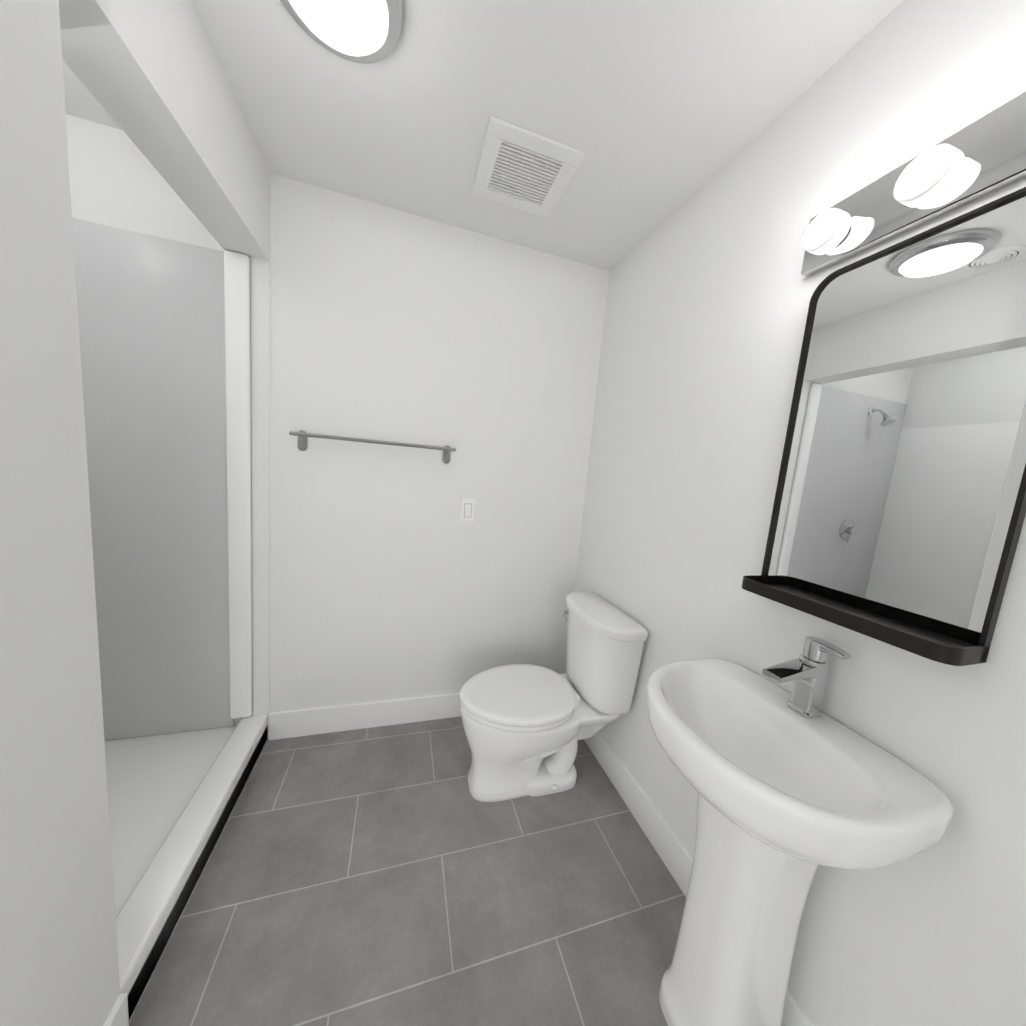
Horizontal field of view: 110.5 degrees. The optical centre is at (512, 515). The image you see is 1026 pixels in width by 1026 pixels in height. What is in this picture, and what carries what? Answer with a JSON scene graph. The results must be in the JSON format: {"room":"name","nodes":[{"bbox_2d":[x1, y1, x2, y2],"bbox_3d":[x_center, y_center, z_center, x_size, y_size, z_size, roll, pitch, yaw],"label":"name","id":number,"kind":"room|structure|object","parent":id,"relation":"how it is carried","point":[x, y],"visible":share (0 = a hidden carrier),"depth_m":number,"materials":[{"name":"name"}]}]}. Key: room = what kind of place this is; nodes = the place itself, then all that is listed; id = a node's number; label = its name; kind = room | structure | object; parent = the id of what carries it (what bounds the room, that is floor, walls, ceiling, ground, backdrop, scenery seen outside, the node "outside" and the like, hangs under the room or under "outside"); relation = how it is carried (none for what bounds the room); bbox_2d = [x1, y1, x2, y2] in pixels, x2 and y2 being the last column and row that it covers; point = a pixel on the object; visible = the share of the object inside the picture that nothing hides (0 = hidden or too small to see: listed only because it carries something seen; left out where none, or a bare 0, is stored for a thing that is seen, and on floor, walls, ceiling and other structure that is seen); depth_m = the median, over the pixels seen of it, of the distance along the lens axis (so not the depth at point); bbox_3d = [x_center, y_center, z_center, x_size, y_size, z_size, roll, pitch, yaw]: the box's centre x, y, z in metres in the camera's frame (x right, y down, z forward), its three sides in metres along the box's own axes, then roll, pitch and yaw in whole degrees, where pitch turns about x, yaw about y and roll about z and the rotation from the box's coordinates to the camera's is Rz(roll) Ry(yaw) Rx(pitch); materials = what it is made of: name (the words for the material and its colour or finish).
{"room":"bathroom","nodes":[
{"label":"bathroom","id":0,"kind":"room"},
{"bbox_2d":[0,0,269,1025],"bbox_3d":[-0.531,0.152,-0.418,0.150,2.440,4.114,3,7,-17],"label":"wall","id":1,"kind":"structure","parent":0,"point":[58,954],"depth_m":0.61,"materials":[{"name":"white paint"}]},
{"bbox_2d":[103,993,128,1025],"bbox_3d":[-0.415,1.363,-0.696,0.014,0.135,3.172,3,7,-17],"label":"baseboard","id":2,"kind":"structure","parent":1,"relation":"attached to","point":[118,1015],"depth_m":0.78,"materials":[{"name":"white paint"}]},
{"bbox_2d":[66,114,609,739],"bbox_3d":[-0.926,-0.142,1.650,2.751,2.440,0.127,3,7,-17],"label":"wall","id":3,"kind":"structure","parent":0,"point":[392,576],"depth_m":1.69,"materials":[{"name":"white paint"}]},
{"bbox_2d":[269,693,460,739],"bbox_3d":[-0.432,1.034,1.914,1.517,0.135,0.014,3,7,-17],"label":"baseboard","id":4,"kind":"structure","parent":3,"relation":"attached to","point":[305,722],"depth_m":1.80,"materials":[{"name":"white paint"}]},
{"bbox_2d":[289,430,455,462],"bbox_3d":[-0.616,-0.310,1.625,0.700,0.088,0.062,3,7,-17],"label":"towel rail","id":5,"kind":"object","parent":3,"relation":"attached to","point":[302,435],"visible":1,"depth_m":1.58,"materials":[{"name":"silver metal"}]},
{"bbox_2d":[460,498,475,521],"bbox_3d":[-0.230,-0.026,1.815,0.075,0.120,0.010,3,7,-17],"label":"light switch","id":6,"kind":"object","parent":3,"relation":"attached to","point":[467,511],"visible":1,"depth_m":1.81,"materials":[{"name":"plastic"}]},
{"bbox_2d":[129,716,685,1025],"bbox_3d":[-0.361,1.401,-0.176,2.871,0.060,4.354,3,7,-17],"label":"floor","id":7,"kind":"structure","parent":0,"point":[395,875],"depth_m":1.12,"materials":[{"name":"tile"}]},
{"bbox_2d":[105,714,267,1021],"bbox_3d":[-1.545,1.041,1.083,1.093,0.135,0.936,3,7,-17],"label":"shower pan","id":8,"kind":"object","parent":7,"relation":"on","point":[173,798],"visible":0.58,"depth_m":1.21,"materials":[{"name":"plastic"}]},
{"bbox_2d":[72,218,251,740],"bbox_3d":[-1.485,0.017,0.945,1.032,2.021,0.936,3,7,-17],"label":"shower surround","id":9,"kind":"object","parent":8,"relation":"on","point":[165,338],"visible":0.65,"depth_m":1.43,"materials":[{"name":"plastic"}]},
{"bbox_2d":[460,591,647,801],"bbox_3d":[0.112,0.795,1.576,0.701,0.785,0.478,3,7,-17],"label":"toilet","id":10,"kind":"object","parent":7,"relation":"on","point":[526,727],"visible":1,"depth_m":1.48,"materials":[{"name":"ceramic"}]},
{"bbox_2d":[647,636,952,1025],"bbox_3d":[0.510,0.793,0.836,0.410,1.040,0.504,3,7,-17],"label":"pedestal sink","id":11,"kind":"object","parent":7,"relation":"on","point":[795,788],"visible":1,"depth_m":0.78,"materials":[{"name":"ceramic"}]},
{"bbox_2d":[762,636,851,718],"bbox_3d":[0.650,0.373,0.798,0.154,0.176,0.084,3,7,-17],"label":"faucet","id":12,"kind":"object","parent":11,"relation":"on","point":[808,672],"depth_m":0.81,"materials":[{"name":"silver metal"}]},
{"bbox_2d":[62,0,902,270],"bbox_3d":[-0.145,-1.081,-0.487,2.871,0.080,4.354,3,7,-17],"label":"ceiling","id":13,"kind":"structure","parent":0,"point":[658,112],"depth_m":1.03,"materials":[{"name":"white paint"}]},
{"bbox_2d":[280,0,403,63],"bbox_3d":[-0.410,-1.195,0.818,0.300,0.062,0.300,3,7,-17],"label":"ceiling light","id":14,"kind":"object","parent":13,"relation":"attached to","point":[364,31],"visible":1,"depth_m":0.85,"materials":[{"name":"white glass"}]},
{"bbox_2d":[471,115,585,218],"bbox_3d":[0.040,-1.242,1.298,0.330,0.012,0.330,3,7,-17],"label":"ceiling vent","id":15,"kind":"object","parent":13,"relation":"in","point":[523,169],"visible":1,"depth_m":1.26,"materials":[{"name":"plastic"}]},
{"bbox_2d":[565,0,1025,1025],"bbox_3d":[1.057,0.227,0.082,0.120,2.440,4.354,3,7,-17],"label":"wall","id":16,"kind":"structure","parent":0,"point":[711,292],"depth_m":0.91,"materials":[{"name":"white paint"}]},
{"bbox_2d":[584,731,814,1025],"bbox_3d":[0.894,1.363,0.204,0.014,0.135,4.114,3,7,-17],"label":"baseboard","id":17,"kind":"structure","parent":16,"relation":"attached to","point":[672,851],"depth_m":1.35,"materials":[{"name":"white paint"}]},
{"bbox_2d":[741,187,1025,665],"bbox_3d":[0.749,-0.170,0.744,0.103,0.797,0.402,3,7,-17],"label":"mirror","id":18,"kind":"object","parent":16,"relation":"attached to","point":[898,513],"visible":1,"depth_m":0.71,"materials":[{"name":"black metal"}]},
{"bbox_2d":[801,91,1025,276],"bbox_3d":[0.804,-0.653,0.678,0.080,0.132,0.483,3,7,-17],"label":"sconce","id":19,"kind":"object","parent":16,"relation":"attached to","point":[981,157],"visible":1,"depth_m":0.67,"materials":[{"name":"silver metal"}]}
]}

